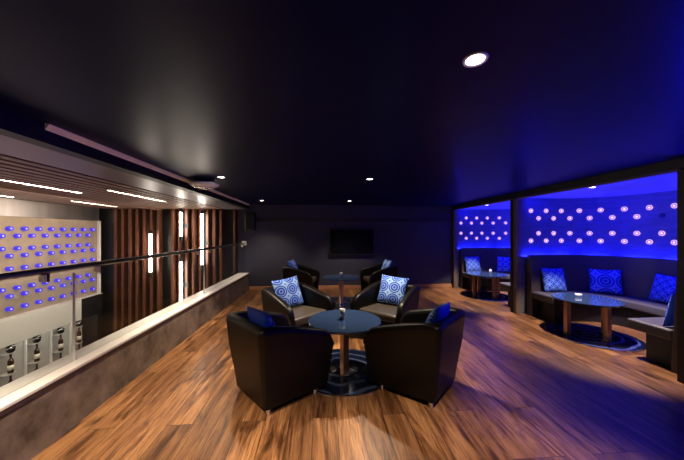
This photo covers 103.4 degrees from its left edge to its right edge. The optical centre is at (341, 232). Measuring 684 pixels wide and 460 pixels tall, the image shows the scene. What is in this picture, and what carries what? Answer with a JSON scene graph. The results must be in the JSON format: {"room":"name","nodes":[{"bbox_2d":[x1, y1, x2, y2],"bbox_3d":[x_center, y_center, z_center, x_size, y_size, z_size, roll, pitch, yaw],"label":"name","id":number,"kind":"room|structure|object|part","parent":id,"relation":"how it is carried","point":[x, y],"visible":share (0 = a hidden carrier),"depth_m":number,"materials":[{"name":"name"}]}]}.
{"room":"entertainment venue","nodes":[
{"label":"entertainment venue","id":0,"kind":"room"},
{"bbox_2d":[0,198,96,318],"bbox_3d":[-5.830,0.680,2.090,0.120,2.600,9.430,0,0,-4],"label":"wall","id":1,"kind":"structure","parent":0,"point":[9,241],"depth_m":5.42,"materials":[{"name":"stone"}]},
{"bbox_2d":[5,226,13,230],"bbox_3d":[-5.938,-0.080,4.825,0.068,0.080,0.080,0,0,-4],"label":"wall lamp","id":2,"kind":"object","parent":1,"relation":"attached to","point":[7,228],"visible":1,"depth_m":4.81,"materials":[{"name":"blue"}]},
{"bbox_2d":[5,294,13,298],"bbox_3d":[-5.938,1.130,4.825,0.068,0.080,0.080,0,0,-4],"label":"wall lamp","id":3,"kind":"object","parent":1,"relation":"attached to","point":[7,296],"visible":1,"depth_m":4.81,"materials":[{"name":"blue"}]},
{"bbox_2d":[5,307,13,310],"bbox_3d":[-5.938,1.360,4.825,0.068,0.080,0.080,0,0,-4],"label":"wall lamp","id":4,"kind":"object","parent":1,"relation":"attached to","point":[6,308],"visible":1,"depth_m":4.80,"materials":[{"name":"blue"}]},
{"bbox_2d":[5,267,13,270],"bbox_3d":[-5.938,0.640,4.825,0.068,0.080,0.080,0,0,-4],"label":"wall lamp","id":5,"kind":"object","parent":1,"relation":"attached to","point":[6,268],"visible":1,"depth_m":4.80,"materials":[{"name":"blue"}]},
{"bbox_2d":[5,254,13,257],"bbox_3d":[-5.938,0.410,4.825,0.068,0.080,0.080,0,0,-4],"label":"wall lamp","id":6,"kind":"object","parent":1,"relation":"attached to","point":[6,255],"visible":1,"depth_m":4.80,"materials":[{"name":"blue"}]},
{"bbox_2d":[13,285,21,289],"bbox_3d":[-5.947,1.000,4.949,0.068,0.080,0.080,0,0,-4],"label":"wall lamp","id":7,"kind":"object","parent":1,"relation":"attached to","point":[16,287],"visible":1,"depth_m":4.93,"materials":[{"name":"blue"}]},
{"bbox_2d":[13,246,21,249],"bbox_3d":[-5.947,0.280,4.949,0.068,0.080,0.080,0,0,-4],"label":"wall lamp","id":8,"kind":"object","parent":1,"relation":"attached to","point":[14,247],"visible":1,"depth_m":4.93,"materials":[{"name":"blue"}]},
{"bbox_2d":[13,234,21,237],"bbox_3d":[-5.947,0.050,4.949,0.068,0.080,0.080,0,0,-4],"label":"wall lamp","id":9,"kind":"object","parent":1,"relation":"attached to","point":[14,235],"visible":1,"depth_m":4.93,"materials":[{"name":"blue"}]},
{"bbox_2d":[21,303,28,307],"bbox_3d":[-5.956,1.360,5.074,0.068,0.080,0.080,0,0,-4],"label":"wall lamp","id":10,"kind":"object","parent":1,"relation":"attached to","point":[23,305],"visible":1,"depth_m":5.06,"materials":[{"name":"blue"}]},
{"bbox_2d":[21,253,28,256],"bbox_3d":[-5.956,0.410,5.074,0.068,0.080,0.080,0,0,-4],"label":"wall lamp","id":11,"kind":"object","parent":1,"relation":"attached to","point":[22,254],"visible":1,"depth_m":5.05,"materials":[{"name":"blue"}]},
{"bbox_2d":[28,245,35,249],"bbox_3d":[-5.965,0.280,5.199,0.068,0.080,0.080,0,0,-4],"label":"wall lamp","id":12,"kind":"object","parent":1,"relation":"attached to","point":[31,247],"visible":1,"depth_m":5.18,"materials":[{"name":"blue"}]},
{"bbox_2d":[28,283,35,286],"bbox_3d":[-5.965,1.000,5.199,0.068,0.080,0.080,0,0,-4],"label":"wall lamp","id":13,"kind":"object","parent":1,"relation":"attached to","point":[29,284],"visible":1,"depth_m":5.17,"materials":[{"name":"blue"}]},
{"bbox_2d":[0,198,98,220],"bbox_3d":[-5.754,-0.458,2.081,0.030,0.315,9.400,0,0,-4],"label":"trim","id":14,"kind":"structure","parent":1,"relation":"attached to","point":[8,207],"depth_m":5.43,"materials":[{"name":"paint"}]},
{"bbox_2d":[97,221,100,292],"bbox_3d":[-6.102,1.900,6.773,0.070,4.400,0.050,0,0,-4],"label":"trim","id":15,"kind":"structure","parent":1,"relation":"attached to","point":[98,222],"depth_m":6.75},
{"bbox_2d":[0,153,224,209],"bbox_3d":[-4.279,-0.655,2.265,3.200,0.170,9.550,0,0,-4],"label":"ceiling","id":16,"kind":"structure","parent":0,"point":[92,191],"depth_m":3.89,"materials":[{"name":"brown wood"}]},
{"bbox_2d":[3,180,77,192],"bbox_3d":[-4.003,-0.650,3.414,0.048,0.060,1.600,0,0,-4],"label":"linear light","id":17,"kind":"object","parent":16,"relation":"attached to","point":[3,180],"visible":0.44,"depth_m":3.52,"materials":[{"name":"white plastic"}]},
{"bbox_2d":[0,135,241,208],"bbox_3d":[-2.440,-0.650,2.351,0.480,0.060,9.450,0,0,-4],"label":"ceiling","id":18,"kind":"structure","parent":0,"point":[9,146],"depth_m":2.60,"materials":[{"name":"white paint"}]},
{"bbox_2d":[0,275,248,459],"bbox_3d":[-2.211,1.360,2.368,0.220,0.580,9.450,0,0,-4],"label":"wall","id":19,"kind":"structure","parent":0,"point":[26,430],"depth_m":2.27,"materials":[{"name":"stone"}]},
{"bbox_2d":[0,273,248,416],"bbox_3d":[-2.220,1.054,2.368,0.262,0.028,9.450,0,0,-4],"label":"trim","id":20,"kind":"structure","parent":19,"relation":"attached to","point":[83,357],"depth_m":2.33,"materials":[{"name":"stone"}]},
{"bbox_2d":[0,241,246,360],"bbox_3d":[-2.201,0.625,2.368,0.100,0.830,9.448,0,0,-4],"label":"glass balustrade","id":21,"kind":"object","parent":20,"relation":"on","point":[43,274],"visible":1,"depth_m":2.20,"materials":[{"name":"black"}]},
{"bbox_3d":[-2.166,0.328,1.954,0.040,0.055,0.021,0,0,-4],"label":"clamp plate","id":22,"kind":"part","parent":21,"relation":"part of","materials":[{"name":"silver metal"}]},
{"bbox_3d":[-2.202,0.328,2.433,0.040,0.055,0.021,0,0,-4],"label":"clamp plate","id":23,"kind":"part","parent":21,"relation":"part of","materials":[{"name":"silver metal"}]},
{"bbox_3d":[-2.198,0.278,2.329,0.046,0.046,9.370,0,0,-4],"label":"handrail","id":24,"kind":"part","parent":21,"relation":"part of","materials":[{"name":"metal"}]},
{"bbox_2d":[99,209,232,337],"bbox_3d":[-4.487,1.740,7.098,3.500,4.720,0.080,0,0,-4],"label":"wall","id":25,"kind":"structure","parent":0,"point":[106,216],"depth_m":7.05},
{"bbox_2d":[114,208,237,331],"bbox_3d":[-4.257,1.740,6.985,2.981,4.720,0.180,0,0,-4],"label":"wall","id":26,"kind":"structure","parent":0,"point":[127,222],"depth_m":6.93,"materials":[{"name":"brown wood"}]},
{"bbox_2d":[149,230,151,277],"bbox_3d":[-4.768,0.517,6.769,0.220,1.185,0.174,0,0,-4],"label":"tube light","id":27,"kind":"object","parent":26,"relation":"attached to","point":[150,231],"visible":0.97,"depth_m":6.69,"materials":[{"name":"grey"}]},
{"bbox_2d":[179,258,187,300],"bbox_3d":[-4.041,1.268,6.823,0.220,1.281,0.174,0,0,-4],"label":"tube light","id":28,"kind":"object","parent":26,"relation":"attached to","point":[181,284],"visible":0.56,"depth_m":6.75,"materials":[{"name":"grey"}]},
{"bbox_2d":[180,262,181,300],"bbox_3d":[-4.037,1.248,6.770,0.062,1.041,0.062,0,0,-4],"label":"diffuser","id":29,"kind":"object","parent":28,"relation":"attached to","point":[180,262],"depth_m":6.74,"materials":[{"name":"grey plastic"}]},
{"bbox_2d":[179,208,187,241],"bbox_3d":[-4.041,-0.200,6.823,0.220,0.830,0.174,0,0,-4],"label":"tube light","id":30,"kind":"object","parent":26,"relation":"attached to","point":[181,225],"visible":1,"depth_m":6.75,"materials":[{"name":"grey"}]},
{"bbox_2d":[180,212,181,235],"bbox_3d":[-4.037,-0.220,6.770,0.062,0.590,0.062,0,0,-4],"label":"diffuser","id":31,"kind":"object","parent":30,"relation":"attached to","point":[180,212],"depth_m":6.75,"materials":[{"name":"grey plastic"}]},
{"bbox_2d":[200,210,208,269],"bbox_3d":[-3.534,0.178,6.860,0.220,1.513,0.174,0,0,-4],"label":"tube light","id":32,"kind":"object","parent":26,"relation":"attached to","point":[202,242],"visible":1,"depth_m":6.79,"materials":[{"name":"grey"}]},
{"bbox_2d":[201,214,202,264],"bbox_3d":[-3.530,0.158,6.808,0.062,1.273,0.062,0,0,-4],"label":"diffuser","id":33,"kind":"object","parent":32,"relation":"attached to","point":[201,214],"depth_m":6.78,"materials":[{"name":"grey plastic"}]},
{"bbox_2d":[0,0,683,205],"bbox_3d":[0.677,-0.800,2.632,5.500,0.100,9.550,0,0,-4],"label":"ceiling","id":34,"kind":"structure","parent":0,"point":[289,102],"depth_m":1.42,"materials":[{"name":"black paint"}]},
{"bbox_2d":[189,178,218,189],"bbox_3d":[-1.947,-0.685,3.817,0.390,0.130,0.390,0,0,-4],"label":"ceiling fixture","id":35,"kind":"object","parent":34,"relation":"attached to","point":[203,183],"visible":1,"depth_m":3.72,"materials":[{"name":"silver metal"}]},
{"bbox_3d":[-1.947,-0.743,3.817,0.260,0.014,0.260,0,0,-4],"label":"ceiling plate","id":36,"kind":"part","parent":35,"relation":"part of","materials":[{"name":"black metal"}]},
{"bbox_2d":[462,51,488,67],"bbox_3d":[0.576,-0.747,1.166,0.104,0.006,0.104,0,0,-4],"label":"recessed light","id":37,"kind":"object","parent":34,"relation":"in","point":[475,59],"visible":1,"depth_m":1.16,"materials":[{"name":"white plastic"}]},
{"bbox_2d":[238,204,450,286],"bbox_3d":[0.168,0.375,7.343,5.820,2.250,0.120,0,0,-4],"label":"wall","id":38,"kind":"structure","parent":0,"point":[421,251],"depth_m":7.27,"materials":[{"name":"black paint"}]},
{"bbox_2d":[0,105,248,208],"bbox_3d":[-2.141,-0.735,2.373,0.120,0.230,9.450,0,0,-4],"label":"trim","id":39,"kind":"structure","parent":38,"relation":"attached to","point":[13,124],"depth_m":2.12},
{"bbox_2d":[45,123,249,205],"bbox_3d":[-2.220,-0.733,4.463,0.029,0.045,5.230,0,0,-4],"label":"trim","id":40,"kind":"structure","parent":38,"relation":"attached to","point":[48,127],"depth_m":2.45,"materials":[{"name":"beige paint"}]},
{"bbox_2d":[245,212,255,230],"bbox_3d":[-2.363,-0.295,6.991,0.250,0.480,0.208,0,0,-4],"label":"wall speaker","id":41,"kind":"object","parent":38,"relation":"attached to","point":[250,217],"visible":1,"depth_m":6.89,"materials":[{"name":"black plastic"}]},
{"bbox_2d":[245,213,253,226],"bbox_3d":[-2.356,-0.335,6.891,0.220,0.370,0.008,0,0,-4],"label":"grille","id":42,"kind":"object","parent":41,"relation":"attached to","point":[249,217],"depth_m":6.89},
{"bbox_2d":[249,284,451,289],"bbox_3d":[0.313,1.452,7.284,5.500,0.095,0.018,0,0,-4],"label":"baseboard","id":43,"kind":"structure","parent":38,"relation":"attached to","point":[419,285],"depth_m":7.26,"materials":[{"name":"brown wood"}]},
{"bbox_2d":[329,229,373,254],"bbox_3d":[0.255,0.240,7.249,1.200,0.690,0.078,0,0,-4],"label":"television","id":44,"kind":"object","parent":38,"relation":"attached to","point":[341,241],"visible":1,"depth_m":7.21,"materials":[{"name":"black plastic"}]},
{"bbox_2d":[256,218,451,221],"bbox_3d":[0.303,-0.350,7.282,5.480,0.100,0.020,0,0,-4],"label":"trim","id":45,"kind":"structure","parent":38,"relation":"attached to","point":[257,219],"depth_m":7.27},
{"bbox_2d":[451,210,452,286],"bbox_3d":[3.099,0.436,7.477,0.115,2.127,0.045,0,0,-4],"label":"trim","id":46,"kind":"structure","parent":38,"relation":"attached to","point":[451,210],"depth_m":7.45,"materials":[{"name":"black wood"}]},
{"bbox_2d":[31,287,683,459],"bbox_3d":[1.630,1.575,2.703,7.550,0.150,9.550,0,0,-4],"label":"floor","id":47,"kind":"structure","parent":0,"point":[519,390],"depth_m":2.27,"materials":[{"name":"brown wood"}]},
{"bbox_2d":[226,311,333,415],"bbox_3d":[-0.616,1.133,2.583,0.818,0.735,0.730,0,0,45],"label":"armchair","id":48,"kind":"object","parent":47,"relation":"on","point":[274,366],"visible":1,"depth_m":2.31,"materials":[{"name":"black leather"}]},
{"bbox_2d":[247,306,275,326],"bbox_3d":[-0.684,0.863,2.402,0.214,0.426,0.450,0,0,-38],"label":"throw cushion","id":49,"kind":"object","parent":48,"relation":"on","point":[257,316],"visible":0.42,"depth_m":2.27,"materials":[{"name":"blue fabric"}]},
{"bbox_2d":[261,282,334,326],"bbox_3d":[-0.634,1.133,3.758,0.730,0.735,0.818,0,0,40],"label":"armchair","id":50,"kind":"object","parent":47,"relation":"on","point":[316,301],"visible":0.3,"depth_m":3.68,"materials":[{"name":"black leather"}]},
{"bbox_2d":[272,275,303,306],"bbox_3d":[-0.776,0.861,3.905,0.207,0.438,0.456,0,0,44],"label":"throw cushion","id":51,"kind":"object","parent":50,"relation":"on","point":[288,289],"visible":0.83,"depth_m":3.85,"materials":[{"name":"blue fabric"}]},
{"bbox_3d":[-0.616,1.126,3.743,0.567,0.112,0.602,0,0,40],"label":"seat","id":52,"kind":"part","parent":50,"relation":"part of","materials":[{"name":"leather"}]},
{"bbox_2d":[282,264,319,288],"bbox_3d":[-0.971,1.133,6.444,0.730,0.735,0.818,0,0,8],"label":"armchair","id":53,"kind":"object","parent":47,"relation":"on","point":[308,275],"visible":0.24,"depth_m":6.13,"materials":[{"name":"black leather"}]},
{"bbox_2d":[288,259,297,268],"bbox_3d":[-1.163,0.858,6.471,0.198,0.409,0.433,0,0,6],"label":"throw cushion","id":54,"kind":"object","parent":53,"relation":"on","point":[292,263],"visible":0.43,"depth_m":6.36,"materials":[{"name":"blue fabric"}]},
{"bbox_2d":[331,297,352,309],"bbox_3d":[-0.018,1.494,5.795,1.080,0.012,1.080,0,0,-4],"label":"medallion","id":55,"kind":"object","parent":47,"relation":"on","point":[347,305],"visible":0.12,"depth_m":5.62,"materials":[{"name":"blue paint"}]},
{"bbox_2d":[323,274,359,303],"bbox_3d":[-0.018,1.216,5.795,0.790,0.543,0.790,0,0,-4],"label":"pedestal table","id":56,"kind":"object","parent":55,"relation":"on","point":[336,277],"visible":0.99,"depth_m":5.75,"materials":[{"name":"blue glass"}]},
{"bbox_2d":[317,349,379,397],"bbox_3d":[0.026,1.494,2.970,1.020,0.012,1.020,0,0,-4],"label":"medallion","id":57,"kind":"object","parent":47,"relation":"on","point":[358,384],"visible":0.31,"depth_m":2.69,"materials":[{"name":"blue paint"}]},
{"bbox_2d":[308,309,380,375],"bbox_3d":[0.027,1.216,2.950,0.790,0.543,0.790,0,0,-4],"label":"pedestal table","id":58,"kind":"object","parent":57,"relation":"on","point":[355,321],"visible":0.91,"depth_m":2.91,"materials":[{"name":"blue glass"}]},
{"bbox_2d":[340,308,344,318],"bbox_3d":[0.004,0.892,2.989,0.062,0.105,0.062,0,0,-4],"label":"candle holder","id":59,"kind":"object","parent":58,"relation":"on","point":[342,310],"visible":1,"depth_m":2.96,"materials":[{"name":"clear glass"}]},
{"bbox_2d":[359,263,397,289],"bbox_3d":[0.891,1.133,6.542,0.730,0.735,0.818,0,0,-14],"label":"armchair","id":60,"kind":"object","parent":47,"relation":"on","point":[369,275],"visible":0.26,"depth_m":6.36,"materials":[{"name":"black leather"}]},
{"bbox_3d":[0.869,1.126,6.537,0.567,0.112,0.602,0,0,-14],"label":"seat","id":61,"kind":"part","parent":60,"relation":"part of","materials":[{"name":"leather"}]},
{"bbox_2d":[381,259,391,268],"bbox_3d":[1.080,0.858,6.590,0.199,0.409,0.435,0,0,-16],"label":"throw cushion","id":62,"kind":"object","parent":60,"relation":"on","point":[387,263],"visible":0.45,"depth_m":6.51,"materials":[{"name":"blue fabric"}]},
{"bbox_2d":[350,281,419,336],"bbox_3d":[0.659,1.133,3.894,0.818,0.735,0.730,0,0,40],"label":"armchair","id":63,"kind":"object","parent":47,"relation":"on","point":[365,300],"visible":0.42,"depth_m":3.83,"materials":[{"name":"black leather"}]},
{"bbox_3d":[0.657,1.317,3.892,0.586,0.265,0.520,0,0,40],"label":"seat","id":64,"kind":"part","parent":63,"relation":"part of","materials":[{"name":"black leather"}]},
{"bbox_3d":[0.644,1.126,3.876,0.602,0.112,0.567,0,0,40],"label":"seat","id":65,"kind":"part","parent":63,"relation":"part of","materials":[{"name":"leather"}]},
{"bbox_2d":[377,274,408,304],"bbox_3d":[0.766,0.861,4.069,0.464,0.438,0.205,0,0,26],"label":"throw cushion","id":66,"kind":"object","parent":63,"relation":"on","point":[392,290],"visible":0.97,"depth_m":4.01,"materials":[{"name":"blue fabric"}]},
{"bbox_2d":[363,308,464,408],"bbox_3d":[0.743,1.133,2.676,0.730,0.735,0.818,0,0,41],"label":"armchair","id":67,"kind":"object","parent":47,"relation":"on","point":[414,357],"visible":0.98,"depth_m":2.40,"materials":[{"name":"black leather"}]},
{"bbox_2d":[425,302,449,323],"bbox_3d":[0.881,0.863,2.550,0.215,0.432,0.469,0,0,38],"label":"throw cushion","id":68,"kind":"object","parent":67,"relation":"on","point":[440,312],"visible":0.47,"depth_m":2.40,"materials":[{"name":"blue fabric"}]},
{"bbox_2d":[460,248,509,304],"bbox_3d":[4.076,0.950,6.369,1.530,1.100,2.200,0,0,-4],"label":"sofa","id":69,"kind":"object","parent":47,"relation":"on","point":[487,256],"visible":0.25,"depth_m":7.30,"materials":[{"name":"black leather"}]},
{"bbox_2d":[464,256,480,271],"bbox_3d":[3.507,0.840,7.246,0.432,0.432,0.191,0,0,-10],"label":"throw cushion","id":70,"kind":"object","parent":69,"relation":"on","point":[472,263],"visible":0.97,"depth_m":7.19,"materials":[{"name":"blue fabric"}]},
{"bbox_3d":[4.013,1.113,6.364,1.405,0.125,1.950,0,0,-4],"label":"seat","id":71,"kind":"part","parent":69,"relation":"part of","materials":[{"name":"grey leather"}]},
{"bbox_2d":[496,256,509,272],"bbox_3d":[4.339,0.840,7.144,0.453,0.432,0.193,0,0,28],"label":"throw cushion","id":72,"kind":"object","parent":69,"relation":"on","point":[503,263],"visible":0.65,"depth_m":7.13,"materials":[{"name":"blue fabric"}]},
{"bbox_2d":[463,291,507,301],"bbox_3d":[3.457,1.494,6.393,1.080,0.012,1.080,0,0,-4],"label":"rug","id":73,"kind":"object","parent":47,"relation":"on","point":[483,295],"visible":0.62,"depth_m":6.33,"materials":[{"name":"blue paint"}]},
{"bbox_2d":[466,271,506,298],"bbox_3d":[3.434,1.229,6.441,0.860,0.518,0.860,0,0,-4],"label":"table","id":74,"kind":"object","parent":73,"relation":"on","point":[495,276],"visible":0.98,"depth_m":6.39,"materials":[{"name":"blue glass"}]},
{"bbox_3d":[3.134,1.240,6.419,0.060,0.495,0.060,0,0,-4],"label":"leg","id":75,"kind":"part","parent":74,"relation":"part of","materials":[{"name":"brown wood"}]},
{"bbox_3d":[3.411,1.240,6.740,0.060,0.495,0.060,0,0,-4],"label":"leg","id":76,"kind":"part","parent":74,"relation":"part of","materials":[{"name":"brown wood"}]},
{"bbox_3d":[3.456,1.240,6.142,0.060,0.495,0.060,0,0,-4],"label":"leg","id":77,"kind":"part","parent":74,"relation":"part of","materials":[{"name":"brown wood"}]},
{"bbox_3d":[3.733,1.240,6.463,0.060,0.495,0.060,0,0,-4],"label":"leg","id":78,"kind":"part","parent":74,"relation":"part of","materials":[{"name":"brown wood"}]},
{"bbox_2d":[546,323,645,351],"bbox_3d":[3.649,1.494,3.940,1.080,0.012,1.080,0,0,-4],"label":"rug","id":79,"kind":"object","parent":47,"relation":"on","point":[586,335],"visible":0.94,"depth_m":3.81,"materials":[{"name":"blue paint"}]},
{"bbox_2d":[551,292,625,341],"bbox_3d":[3.615,1.229,3.998,0.820,0.518,0.820,0,0,-4],"label":"table","id":80,"kind":"object","parent":79,"relation":"on","point":[606,304],"visible":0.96,"depth_m":3.88,"materials":[{"name":"blue glass"}]},
{"bbox_3d":[3.315,1.240,3.976,0.060,0.495,0.060,0,0,-4],"label":"leg","id":81,"kind":"part","parent":80,"relation":"part of","materials":[{"name":"brown wood"}]},
{"bbox_3d":[3.914,1.240,4.020,0.060,0.495,0.060,0,0,-4],"label":"leg","id":82,"kind":"part","parent":80,"relation":"part of","materials":[{"name":"brown wood"}]},
{"bbox_3d":[3.637,1.240,3.699,0.060,0.495,0.060,0,0,-4],"label":"leg","id":83,"kind":"part","parent":80,"relation":"part of","materials":[{"name":"brown wood"}]},
{"bbox_2d":[527,255,676,372],"bbox_3d":[4.255,0.950,3.945,1.530,1.100,2.200,0,0,-4],"label":"sofa","id":84,"kind":"object","parent":47,"relation":"on","point":[642,314],"visible":0.59,"depth_m":4.51,"materials":[{"name":"black leather"}]},
{"bbox_2d":[541,268,566,291],"bbox_3d":[3.791,0.840,4.830,0.435,0.432,0.188,0,0,0],"label":"throw cushion","id":85,"kind":"object","parent":84,"relation":"on","point":[553,279],"visible":1,"depth_m":4.77,"materials":[{"name":"blue fabric"}]},
{"bbox_3d":[4.193,1.113,3.941,1.405,0.125,1.950,0,0,-4],"label":"seat","id":86,"kind":"part","parent":84,"relation":"part of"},
{"bbox_2d":[588,269,623,294],"bbox_3d":[4.566,0.840,4.684,0.440,0.432,0.184,0,0,38],"label":"throw cushion","id":87,"kind":"object","parent":84,"relation":"on","point":[600,281],"visible":1,"depth_m":4.63,"materials":[{"name":"blue fabric"}]},
{"bbox_2d":[648,273,676,303],"bbox_3d":[4.835,0.840,3.991,0.195,0.438,0.436,0,0,3],"label":"throw cushion","id":88,"kind":"object","parent":84,"relation":"on","point":[663,286],"visible":0.7,"depth_m":4.02,"materials":[{"name":"blue fabric"}]},
{"bbox_2d":[663,291,675,325],"bbox_3d":[3.803,0.839,2.958,0.434,0.417,0.184,0,0,4],"label":"throw cushion","id":89,"kind":"object","parent":84,"relation":"on","point":[669,315],"visible":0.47,"depth_m":2.97,"materials":[{"name":"blue fabric"}]},
{"bbox_2d":[463,173,676,209],"bbox_3d":[4.205,-0.700,5.160,1.750,0.100,4.830,0,0,-4],"label":"ceiling","id":90,"kind":"structure","parent":0,"point":[668,182],"depth_m":4.13,"materials":[{"name":"blue paint"}]},
{"bbox_2d":[457,169,683,313],"bbox_3d":[4.131,0.425,5.154,1.800,2.150,4.830,0,0,-4],"label":"wall","id":91,"kind":"structure","parent":0,"point":[624,224],"depth_m":5.02,"materials":[{"name":"paint"}]},
{"bbox_2d":[453,210,456,287],"bbox_3d":[3.103,0.436,7.417,0.095,2.127,0.074,0,0,-4],"label":"trim","id":92,"kind":"structure","parent":91,"relation":"attached to","point":[454,211],"depth_m":7.38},
{"bbox_2d":[510,200,512,311],"bbox_3d":[3.273,0.436,5.128,0.115,2.127,0.065,0,0,-4],"label":"trim","id":93,"kind":"structure","parent":91,"relation":"attached to","point":[511,201],"depth_m":5.12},
{"bbox_2d":[513,199,520,313],"bbox_3d":[3.278,0.436,5.053,0.095,2.127,0.084,0,0,-4],"label":"trim","id":94,"kind":"structure","parent":91,"relation":"attached to","point":[517,202],"depth_m":5.01,"materials":[{"name":"black wood"}]},
{"bbox_2d":[451,157,683,209],"bbox_3d":[3.366,-0.700,3.834,0.120,0.100,7.350,0,0,-4],"label":"trim","id":95,"kind":"structure","parent":91,"relation":"attached to","point":[674,164],"depth_m":3.57,"materials":[{"name":"black wood"}]},
{"bbox_2d":[677,170,683,383],"bbox_3d":[3.453,0.436,2.700,0.115,2.127,0.075,0,0,-4],"label":"trim","id":96,"kind":"structure","parent":91,"relation":"attached to","point":[680,174],"depth_m":2.71,"materials":[{"name":"black wood"}]},
{"bbox_3d":[-4.100,4.150,2.278,3.560,0.100,9.550,0,0,-4],"label":"floor","id":97,"kind":"structure","parent":0,"visible":0},
{"bbox_2d":[0,293,101,386],"bbox_3d":[-6.063,2.800,4.855,0.425,2.600,3.780,0,0,-4],"label":"bar cabinet","id":98,"kind":"object","parent":97,"relation":"on","point":[19,330],"visible":0.48,"depth_m":5.51,"materials":[{"name":"wood"}]},
{"bbox_2d":[0,371,16,376],"bbox_3d":[-6.165,2.594,4.970,0.153,0.008,0.177,0,0,-4],"label":"shelf","id":99,"kind":"object","parent":98,"relation":"attached to","point":[3,374],"depth_m":4.94,"materials":[{"name":"white wood"}]},
{"bbox_2d":[0,351,16,355],"bbox_3d":[-6.165,2.219,4.970,0.153,0.008,0.177,0,0,-4],"label":"shelf","id":100,"kind":"object","parent":98,"relation":"attached to","point":[3,353],"depth_m":4.96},
{"bbox_2d":[7,354,13,373],"bbox_3d":[-6.136,2.412,5.000,0.085,0.357,0.085,0,0,-4],"label":"liquor bottle","id":101,"kind":"object","parent":98,"relation":"on","point":[10,363],"visible":1,"depth_m":4.98,"materials":[{"name":"brown glass"}]},
{"bbox_2d":[5,344,15,352],"bbox_3d":[-6.136,2.107,5.000,0.128,0.217,0.128,0,0,-4],"label":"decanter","id":102,"kind":"object","parent":98,"relation":"on","point":[11,348],"visible":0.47,"depth_m":4.97,"materials":[{"name":"clear glass"}]},
{"bbox_2d":[34,344,39,361],"bbox_3d":[-6.170,2.412,5.459,0.085,0.357,0.085,0,0,-4],"label":"liquor bottle","id":103,"kind":"object","parent":98,"relation":"on","point":[37,350],"visible":0.99,"depth_m":5.44,"materials":[{"name":"brown glass"}]},
{"bbox_2d":[32,335,41,342],"bbox_3d":[-6.170,2.107,5.459,0.128,0.217,0.128,0,0,-4],"label":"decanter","id":104,"kind":"object","parent":98,"relation":"on","point":[36,339],"visible":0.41,"depth_m":5.43,"materials":[{"name":"clear glass"}]},
{"bbox_3d":[-6.254,3.040,4.826,0.040,2.120,3.750,0,0,-4],"label":"panel","id":105,"kind":"part","parent":98,"relation":"part of","materials":[{"name":"white wood"}]},
{"bbox_2d":[58,334,62,350],"bbox_3d":[-6.207,2.412,5.958,0.085,0.357,0.085,0,0,-4],"label":"liquor bottle","id":106,"kind":"object","parent":98,"relation":"on","point":[60,341],"visible":0.99,"depth_m":5.93,"materials":[{"name":"brown glass"}]},
{"bbox_2d":[57,326,64,333],"bbox_3d":[-6.207,2.107,5.958,0.128,0.217,0.128,0,0,-4],"label":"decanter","id":107,"kind":"object","parent":98,"relation":"on","point":[60,330],"visible":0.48,"depth_m":5.92,"materials":[{"name":"clear glass"}]},
{"bbox_2d":[77,327,80,342],"bbox_3d":[-6.240,2.412,6.407,0.085,0.357,0.085,0,0,-4],"label":"liquor bottle","id":108,"kind":"object","parent":98,"relation":"on","point":[79,331],"visible":0.99,"depth_m":6.38,"materials":[{"name":"brown glass"}]},
{"bbox_2d":[75,320,82,326],"bbox_3d":[-6.240,2.107,6.407,0.128,0.217,0.128,0,0,-4],"label":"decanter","id":109,"kind":"object","parent":98,"relation":"on","point":[78,323],"visible":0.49,"depth_m":6.37,"materials":[{"name":"clear glass"}]},
{"bbox_3d":[-6.188,3.041,6.681,0.355,2.118,0.120,0,0,-4],"label":"panel","id":110,"kind":"part","parent":98,"relation":"part of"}
]}

